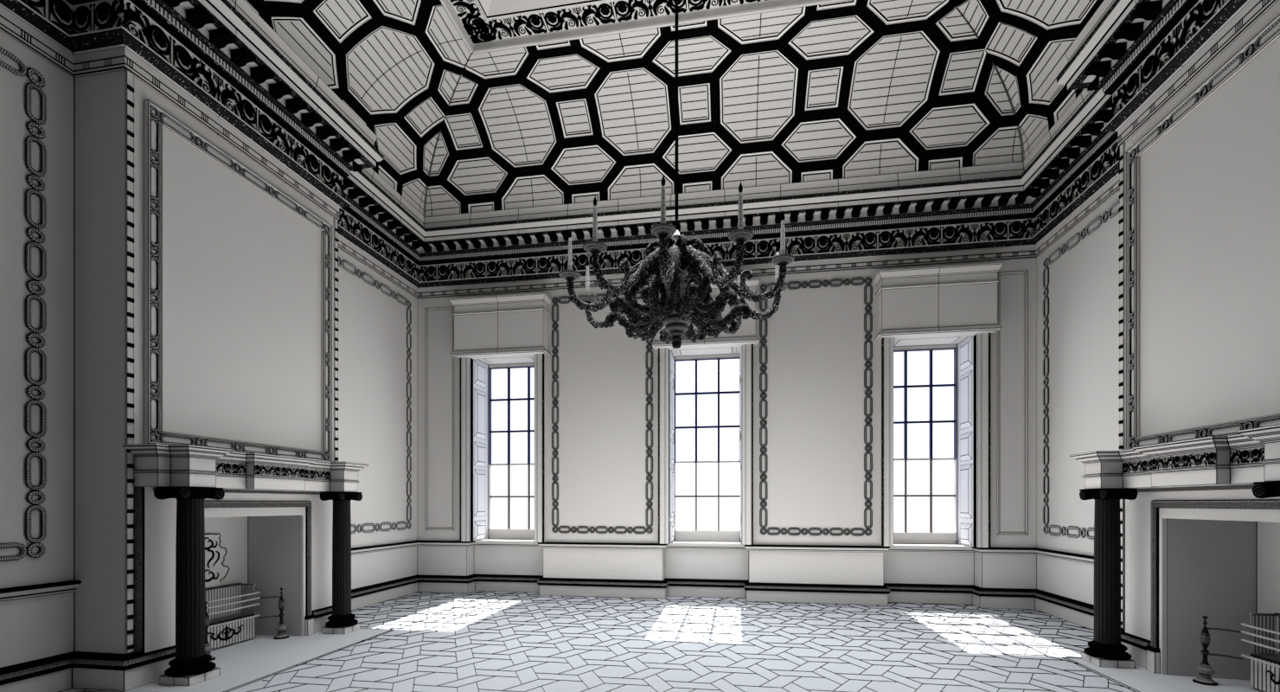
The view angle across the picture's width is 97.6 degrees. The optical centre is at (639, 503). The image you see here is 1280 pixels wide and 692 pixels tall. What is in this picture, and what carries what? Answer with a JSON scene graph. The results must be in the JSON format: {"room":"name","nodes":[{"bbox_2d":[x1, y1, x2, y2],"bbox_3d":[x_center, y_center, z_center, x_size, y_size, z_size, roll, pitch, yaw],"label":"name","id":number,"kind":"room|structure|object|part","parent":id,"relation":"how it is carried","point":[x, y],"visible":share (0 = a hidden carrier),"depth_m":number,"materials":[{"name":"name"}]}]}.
{"room":"historic interior","nodes":[
{"label":"historic interior","id":0,"kind":"room"},
{"bbox_2d":[0,30,417,667],"bbox_3d":[-4.812,-1.625,4.529,0.696,6.450,11.500,0,0,10],"label":"wall","id":1,"kind":"structure","parent":0,"point":[93,126],"depth_m":4.87,"materials":[{"name":"paint"}]},
{"bbox_2d":[0,46,46,561],"bbox_3d":[-5.186,-1.573,3.541,0.034,4.057,2.373,0,0,10],"label":"frame","id":2,"kind":"object","parent":1,"relation":"attached to","point":[35,227],"visible":1,"depth_m":4.62,"materials":[{"name":"paint"}]},
{"bbox_2d":[0,574,418,691],"bbox_3d":[-4.722,1.446,4.514,0.618,0.307,11.500,0,0,10],"label":"baseboard","id":3,"kind":"structure","parent":1,"relation":"attached to","point":[73,669],"depth_m":4.83,"materials":[{"name":"paint"}]},
{"bbox_2d":[0,540,418,601],"bbox_3d":[-4.990,0.720,4.559,0.075,0.104,11.500,0,0,10],"label":"trim","id":4,"kind":"structure","parent":1,"relation":"attached to","point":[23,592],"depth_m":4.75,"materials":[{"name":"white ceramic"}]},
{"bbox_2d":[0,0,425,299],"bbox_3d":[-4.561,-4.385,4.487,0.945,1.290,11.500,0,0,10],"label":"trim","id":5,"kind":"structure","parent":1,"relation":"attached to","point":[220,62],"depth_m":5.85,"materials":[{"name":"paint"}]},
{"bbox_2d":[204,532,229,588],"bbox_3d":[-4.859,0.816,6.221,0.027,0.968,0.661,0,0,10],"label":"fireback","id":6,"kind":"object","parent":1,"relation":"attached to","point":[215,571],"visible":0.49,"depth_m":6.35,"materials":[{"name":"paint"}]},
{"bbox_2d":[143,98,332,461],"bbox_3d":[-4.189,-2.060,6.107,0.055,3.060,2.300,0,0,10],"label":"wall panel","id":7,"kind":"object","parent":1,"relation":"attached to","point":[238,272],"visible":0.98,"depth_m":5.78,"materials":[{"name":"paint"}]},
{"bbox_2d":[204,582,289,660],"bbox_3d":[-4.548,1.267,6.239,0.545,0.660,1.130,0,0,10],"label":"grate","id":8,"kind":"object","parent":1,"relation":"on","point":[230,615],"visible":0.73,"depth_m":6.41,"materials":[{"name":"metal"}]},
{"bbox_2d":[204,582,255,619],"bbox_3d":[-4.718,1.258,6.268,0.200,0.643,0.778,0,0,10],"label":"basket","id":9,"kind":"object","parent":8,"relation":"on","point":[217,592],"depth_m":6.50,"materials":[{"name":"metal"}]},
{"bbox_2d":[209,613,254,625],"bbox_3d":[-4.713,1.304,6.267,0.190,0.023,0.760,0,0,10],"label":"tray","id":10,"kind":"object","parent":8,"relation":"on","point":[224,617],"depth_m":6.36,"materials":[{"name":"metal"}]},
{"bbox_3d":[-4.397,1.343,6.670,0.245,0.023,0.055,0,0,-16],"label":"stay rod","id":11,"kind":"part","parent":8,"relation":"part of","materials":[{"name":"metal"}]},
{"bbox_3d":[-4.397,1.113,6.670,0.245,0.023,0.055,0,0,-16],"label":"stay rod","id":12,"kind":"part","parent":8,"relation":"part of","materials":[{"name":"metal"}]},
{"bbox_2d":[338,256,411,533],"bbox_3d":[-4.286,-1.583,8.857,0.030,4.075,2.380,0,0,10],"label":"frame","id":13,"kind":"object","parent":1,"relation":"attached to","point":[342,262],"visible":0.51,"depth_m":9.88,"materials":[{"name":"paint"}]},
{"bbox_2d":[59,590,1139,691],"bbox_3d":[0.052,1.594,3.881,10.244,0.011,11.850,0,0,10],"label":"floor","id":14,"kind":"structure","parent":0,"point":[476,641],"depth_m":6.06,"materials":[{"name":"stone"}]},
{"bbox_2d":[128,628,390,691],"bbox_3d":[-3.801,1.609,5.963,0.910,0.023,2.465,0,0,10],"label":"hearth slab","id":15,"kind":"object","parent":14,"relation":"on","point":[238,669],"visible":0.7,"depth_m":5.72,"materials":[{"name":"stone"}]},
{"bbox_2d":[122,443,368,685],"bbox_3d":[-3.965,0.544,6.069,0.550,2.112,2.650,0,0,10],"label":"chimneypiece","id":16,"kind":"object","parent":15,"relation":"on","point":[176,486],"visible":1,"depth_m":5.16,"materials":[{"name":"paint"}]},
{"bbox_3d":[-4.408,0.570,4.922,0.060,1.440,0.057,0,0,10],"label":"edge molding","id":17,"kind":"part","parent":16,"relation":"part of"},
{"bbox_3d":[-4.150,0.782,6.101,0.055,1.635,1.600,0,0,10],"label":"fireplace molding","id":18,"kind":"part","parent":16,"relation":"part of","materials":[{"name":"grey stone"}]},
{"bbox_2d":[1067,657,1211,691],"bbox_3d":[4.520,1.609,4.550,0.610,0.023,2.465,0,0,10],"label":"hearth slab","id":19,"kind":"object","parent":14,"relation":"on","point":[1139,678],"visible":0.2,"depth_m":5.09,"materials":[{"name":"stone"}]},
{"bbox_2d":[1069,423,1279,674],"bbox_3d":[4.563,0.544,4.622,0.550,2.112,2.650,0,0,10],"label":"chimneypiece","id":20,"kind":"object","parent":19,"relation":"on","point":[1236,476],"visible":1,"depth_m":5.28,"materials":[{"name":"paint"}]},
{"bbox_3d":[5.006,0.570,5.769,0.060,1.440,0.057,0,0,10],"label":"edge molding","id":21,"kind":"part","parent":20,"relation":"part of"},
{"bbox_3d":[4.748,0.782,4.590,0.055,1.635,1.600,0,0,10],"label":"fireplace molding","id":22,"kind":"part","parent":20,"relation":"part of","materials":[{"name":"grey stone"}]},
{"bbox_2d":[244,0,1103,217],"bbox_3d":[0.071,-5.775,4.005,11.240,2.350,12.700,0,0,10],"label":"ceiling","id":23,"kind":"structure","parent":0,"point":[470,105],"depth_m":8.05,"materials":[{"name":"paint"}]},
{"bbox_2d":[558,0,794,348],"bbox_3d":[0.348,-4.122,5.327,2.116,5.277,2.215,0,0,10],"label":"chandelier","id":24,"kind":"object","parent":23,"relation":"hanging from","point":[681,305],"visible":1,"depth_m":5.10,"materials":[{"name":"black ceramic"}]},
{"bbox_2d":[568,229,572,269],"bbox_3d":[-0.646,-2.346,5.181,0.043,0.408,0.043,0,0,10],"label":"candle","id":25,"kind":"object","parent":24,"relation":"on","point":[570,251],"visible":0.84,"depth_m":5.17,"materials":[{"name":"wax"}]},
{"bbox_2d":[585,257,589,294],"bbox_3d":[-0.542,-2.346,5.793,0.043,0.408,0.043,0,0,10],"label":"candle","id":26,"kind":"object","parent":24,"relation":"on","point":[587,281],"visible":0.85,"depth_m":5.78,"materials":[{"name":"wax"}]},
{"bbox_2d":[592,195,597,241],"bbox_3d":[-0.370,-2.346,4.624,0.043,0.408,0.043,0,0,10],"label":"candle","id":27,"kind":"object","parent":24,"relation":"on","point":[595,216],"visible":0.89,"depth_m":4.61,"materials":[{"name":"wax"}]},
{"bbox_3d":[-0.185,-2.085,5.250,1.002,0.602,0.115,0,0,-8],"label":"arm","id":28,"kind":"part","parent":24,"relation":"part of","materials":[{"name":"metal"}]},
{"bbox_3d":[-0.131,-2.085,5.574,1.002,0.602,0.113,0,0,27],"label":"arm","id":29,"kind":"part","parent":24,"relation":"part of","materials":[{"name":"metal"}]},
{"bbox_3d":[-0.040,-2.085,4.954,1.002,0.602,0.113,0,0,-44],"label":"arm","id":30,"kind":"part","parent":24,"relation":"part of","materials":[{"name":"metal"}]},
{"bbox_3d":[0.113,-2.085,5.812,0.114,0.602,1.002,0,0,-26],"label":"arm","id":31,"kind":"part","parent":24,"relation":"part of","materials":[{"name":"metal"}]},
{"bbox_2d":[660,175,665,223],"bbox_3d":[0.180,-2.346,4.336,0.043,0.408,0.043,0,0,10],"label":"candle","id":32,"kind":"object","parent":24,"relation":"on","point":[662,195],"visible":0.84,"depth_m":4.32,"materials":[{"name":"wax"}]},
{"bbox_3d":[0.258,-2.085,4.795,0.111,0.602,1.002,0,0,10],"label":"arm","id":33,"kind":"part","parent":24,"relation":"part of","materials":[{"name":"metal"}]},
{"bbox_3d":[0.348,-4.630,5.327,0.200,4.260,0.200,0,0,10],"label":"hanging rod","id":34,"kind":"part","parent":24,"relation":"part of","materials":[{"name":"black metal"}]},
{"bbox_2d":[665,268,688,302],"bbox_3d":[0.348,-2.060,5.327,0.260,0.440,0.260,0,0,10],"label":"vase","id":35,"kind":"object","parent":24,"relation":"on","point":[684,272],"depth_m":5.24,"materials":[{"name":"metal"}]},
{"bbox_3d":[0.440,-2.085,5.858,0.115,0.602,1.002,0,0,10],"label":"arm","id":36,"kind":"part","parent":24,"relation":"part of","materials":[{"name":"metal"}]},
{"bbox_3d":[0.584,-2.085,4.842,0.116,0.602,1.002,0,0,-26],"label":"arm","id":37,"kind":"part","parent":24,"relation":"part of","materials":[{"name":"metal"}]},
{"bbox_3d":[0.737,-2.085,5.700,1.002,0.602,0.114,0,0,-44],"label":"arm","id":38,"kind":"part","parent":24,"relation":"part of","materials":[{"name":"metal"}]},
{"bbox_2d":[737,271,741,299],"bbox_3d":[1.067,-2.346,6.029,0.043,0.408,0.043,0,0,10],"label":"candle","id":39,"kind":"object","parent":24,"relation":"on","point":[739,274],"visible":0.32,"depth_m":6.01,"materials":[{"name":"wax"}]},
{"bbox_2d":[737,181,743,229],"bbox_3d":[0.795,-2.346,4.426,0.043,0.408,0.043,0,0,10],"label":"candle","id":40,"kind":"object","parent":24,"relation":"on","point":[740,226],"visible":0.84,"depth_m":4.41,"materials":[{"name":"wax"}]},
{"bbox_3d":[0.828,-2.085,5.080,1.002,0.602,0.114,0,0,27],"label":"arm","id":41,"kind":"part","parent":24,"relation":"part of","materials":[{"name":"metal"}]},
{"bbox_3d":[0.883,-2.085,5.398,1.002,0.602,0.118,0,0,-7],"label":"arm","id":42,"kind":"part","parent":24,"relation":"part of","materials":[{"name":"metal"}]},
{"bbox_2d":[774,243,779,282],"bbox_3d":[1.343,-2.346,5.473,0.043,0.408,0.043,0,0,10],"label":"candle","id":43,"kind":"object","parent":24,"relation":"on","point":[777,273],"visible":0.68,"depth_m":5.46,"materials":[{"name":"wax"}]},
{"bbox_2d":[780,211,785,254],"bbox_3d":[1.239,-2.346,4.861,0.043,0.408,0.043,0,0,10],"label":"candle","id":44,"kind":"object","parent":24,"relation":"on","point":[783,230],"visible":0.87,"depth_m":4.85,"materials":[{"name":"wax"}]},
{"bbox_2d":[417,257,1036,588],"bbox_3d":[1.007,-1.625,9.516,10.240,6.450,0.280,0,0,10],"label":"wall","id":45,"kind":"structure","parent":0,"point":[816,473],"depth_m":9.17,"materials":[{"name":"paint"}]},
{"bbox_2d":[425,306,454,530],"bbox_3d":[-3.626,-1.540,10.148,0.578,4.040,0.020,0,0,10],"label":"trim","id":46,"kind":"structure","parent":45,"relation":"attached to","point":[427,310],"depth_m":10.16,"materials":[{"name":"paint"}]},
{"bbox_2d":[448,292,551,358],"bbox_3d":[-2.437,-3.080,9.783,1.760,0.980,0.345,0,0,10],"label":"pelmet","id":47,"kind":"object","parent":45,"relation":"in","point":[515,325],"depth_m":9.67,"materials":[{"name":"paint"}]},
{"bbox_2d":[459,353,545,543],"bbox_3d":[-2.359,-1.000,10.240,1.564,3.400,0.898,0,0,10],"label":"window","id":48,"kind":"structure","parent":45,"relation":"in","point":[476,432],"depth_m":10.13,"materials":[{"name":"paint"}]},
{"bbox_2d":[470,358,487,541],"bbox_3d":[-2.955,-0.990,10.315,0.060,3.320,0.730,0,0,10],"label":"shutter","id":49,"kind":"object","parent":48,"relation":"attached to","point":[478,367],"depth_m":10.25,"materials":[{"name":"white wood"}]},
{"bbox_3d":[-2.330,0.685,10.412,1.430,0.030,0.550,0,0,10],"label":"sill","id":50,"kind":"part","parent":48,"relation":"part of","materials":[{"name":"paint"}]},
{"bbox_3d":[-2.356,-2.660,10.259,1.200,0.080,0.860,0,0,10],"label":"soffit panel","id":51,"kind":"part","parent":48,"relation":"part of","materials":[{"name":"paint"}]},
{"bbox_2d":[551,291,652,533],"bbox_3d":[-0.660,-1.551,9.645,1.790,4.128,0.024,0,0,10],"label":"frame","id":52,"kind":"object","parent":45,"relation":"attached to","point":[648,479],"visible":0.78,"depth_m":9.64,"materials":[{"name":"paint"}]},
{"bbox_2d":[650,278,760,350],"bbox_3d":[1.063,-3.080,9.189,1.760,0.980,0.345,0,0,10],"label":"pelmet","id":53,"kind":"object","parent":45,"relation":"in","point":[745,334],"depth_m":9.03,"materials":[{"name":"paint"}]},
{"bbox_2d":[658,344,753,545],"bbox_3d":[1.141,-1.000,9.646,1.564,3.400,0.898,0,0,10],"label":"window","id":54,"kind":"structure","parent":45,"relation":"in","point":[668,359],"depth_m":9.37,"materials":[{"name":"paint"}]},
{"bbox_2d":[668,348,674,543],"bbox_3d":[0.545,-0.990,9.721,0.060,3.320,0.730,0,0,10],"label":"shutter","id":55,"kind":"object","parent":54,"relation":"attached to","point":[671,353],"depth_m":9.56,"materials":[{"name":"white wood"}]},
{"bbox_3d":[1.144,-2.660,9.665,1.200,0.080,0.860,0,0,10],"label":"soffit panel","id":56,"kind":"part","parent":54,"relation":"part of","materials":[{"name":"paint"}]},
{"bbox_3d":[1.170,0.685,9.818,1.430,0.030,0.550,0,0,10],"label":"sill","id":57,"kind":"part","parent":54,"relation":"part of","materials":[{"name":"paint"}]},
{"bbox_2d":[739,346,742,543],"bbox_3d":[1.728,-0.990,9.520,0.060,3.320,0.730,0,0,10],"label":"shutter","id":58,"kind":"object","parent":54,"relation":"attached to","point":[740,348],"depth_m":9.36,"materials":[{"name":"white wood"}]},
{"bbox_2d":[417,161,1036,299],"bbox_3d":[0.949,-4.384,9.178,10.240,1.292,0.405,0,0,10],"label":"trim","id":59,"kind":"structure","parent":45,"relation":"attached to","point":[980,213],"depth_m":9.01,"materials":[{"name":"paint"}]},
{"bbox_2d":[417,573,1036,609],"bbox_3d":[1.000,1.446,9.477,10.240,0.307,0.358,0,0,10],"label":"baseboard","id":60,"kind":"structure","parent":45,"relation":"attached to","point":[976,596],"depth_m":9.43,"materials":[{"name":"paint"}]},
{"bbox_2d":[417,539,1036,554],"bbox_3d":[1.000,0.720,9.479,10.240,0.104,0.355,0,0,10],"label":"trim","id":61,"kind":"structure","parent":45,"relation":"attached to","point":[426,543],"depth_m":9.19,"materials":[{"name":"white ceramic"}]},
{"bbox_2d":[759,276,872,536],"bbox_3d":[2.829,-1.551,9.052,1.762,4.128,0.024,0,0,10],"label":"frame","id":62,"kind":"object","parent":45,"relation":"attached to","point":[848,280],"visible":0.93,"depth_m":9.01,"materials":[{"name":"paint"}]},
{"bbox_2d":[880,332,991,548],"bbox_3d":[4.621,-1.000,9.056,1.564,3.400,0.898,0,0,10],"label":"window","id":63,"kind":"structure","parent":45,"relation":"in","point":[972,365],"depth_m":8.79,"materials":[{"name":"paint"}]},
{"bbox_3d":[4.624,-2.660,9.074,1.200,0.080,0.860,0,0,10],"label":"soffit panel","id":64,"kind":"part","parent":63,"relation":"part of","materials":[{"name":"paint"}]},
{"bbox_3d":[4.650,0.685,9.227,1.430,0.030,0.550,0,0,10],"label":"sill","id":65,"kind":"part","parent":63,"relation":"part of","materials":[{"name":"paint"}]},
{"bbox_2d":[958,334,976,547],"bbox_3d":[5.208,-0.990,8.929,0.060,3.320,0.730,0,0,10],"label":"shutter","id":66,"kind":"object","parent":63,"relation":"attached to","point":[967,345],"depth_m":8.85,"materials":[{"name":"white wood"}]},
{"bbox_2d":[872,262,1004,340],"bbox_3d":[4.543,-3.080,8.598,1.760,0.980,0.345,0,0,10],"label":"pelmet","id":67,"kind":"object","parent":45,"relation":"in","point":[949,301],"depth_m":8.49,"materials":[{"name":"paint"}]},
{"bbox_2d":[996,269,1028,535],"bbox_3d":[5.694,-1.540,8.566,0.440,4.040,0.020,0,0,10],"label":"trim","id":68,"kind":"structure","parent":45,"relation":"attached to","point":[1013,272],"depth_m":8.55,"materials":[{"name":"paint"}]},
{"bbox_2d":[1036,0,1279,691],"bbox_3d":[4.854,-1.625,2.888,0.696,6.450,11.500,0,0,10],"label":"wall","id":69,"kind":"structure","parent":0,"point":[1224,572],"depth_m":6.85,"materials":[{"name":"paint"}]},
{"bbox_2d":[1033,547,1094,563],"bbox_3d":[5.032,0.720,2.858,0.075,0.104,11.500,0,0,10],"label":"trim","id":70,"kind":"structure","parent":69,"relation":"attached to","point":[1071,556],"depth_m":7.70,"materials":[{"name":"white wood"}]},
{"bbox_2d":[1043,199,1119,539],"bbox_3d":[5.786,-1.583,7.147,0.030,4.075,2.380,0,0,10],"label":"frame","id":71,"kind":"object","parent":69,"relation":"attached to","point":[1102,219],"visible":0.52,"depth_m":8.18,"materials":[{"name":"paint"}]},
{"bbox_2d":[1033,588,1150,668],"bbox_3d":[4.764,1.446,2.904,0.618,0.307,11.500,0,0,10],"label":"baseboard","id":72,"kind":"structure","parent":69,"relation":"attached to","point":[1081,613],"depth_m":7.39,"materials":[{"name":"paint"}]},
{"bbox_2d":[1020,0,1278,257],"bbox_3d":[4.603,-4.385,2.931,0.945,1.290,11.500,0,0,10],"label":"trim","id":73,"kind":"structure","parent":69,"relation":"attached to","point":[1131,58],"depth_m":5.76,"materials":[{"name":"paint"}]},
{"bbox_2d":[1126,13,1279,449],"bbox_3d":[4.787,-2.060,4.583,0.055,3.060,2.300,0,0,10],"label":"wall panel","id":74,"kind":"object","parent":69,"relation":"attached to","point":[1203,183],"visible":0.91,"depth_m":4.77,"materials":[{"name":"paint"}]},
{"bbox_2d":[1192,612,1279,691],"bbox_3d":[5.152,1.267,4.491,0.545,0.660,1.130,0,0,10],"label":"grate","id":75,"kind":"object","parent":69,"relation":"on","point":[1264,632],"visible":1,"depth_m":4.82,"materials":[{"name":"metal"}]},
{"bbox_3d":[5.152,1.113,4.948,0.245,0.023,0.055,0,0,36],"label":"stay rod","id":76,"kind":"part","parent":75,"relation":"part of","materials":[{"name":"metal"}]},
{"bbox_3d":[5.152,1.343,4.948,0.245,0.023,0.055,0,0,36],"label":"stay rod","id":77,"kind":"part","parent":75,"relation":"part of","materials":[{"name":"metal"}]},
{"bbox_2d":[1249,612,1279,655],"bbox_3d":[5.322,1.258,4.462,0.200,0.643,0.778,0,0,10],"label":"basket","id":78,"kind":"object","parent":75,"relation":"on","point":[1268,621],"depth_m":4.83,"materials":[{"name":"metal"}]},
{"bbox_2d":[1250,653,1279,664],"bbox_3d":[5.317,1.304,4.463,0.190,0.023,0.760,0,0,10],"label":"tray","id":79,"kind":"object","parent":75,"relation":"on","point":[1271,658],"depth_m":4.74,"materials":[{"name":"metal"}]}
]}

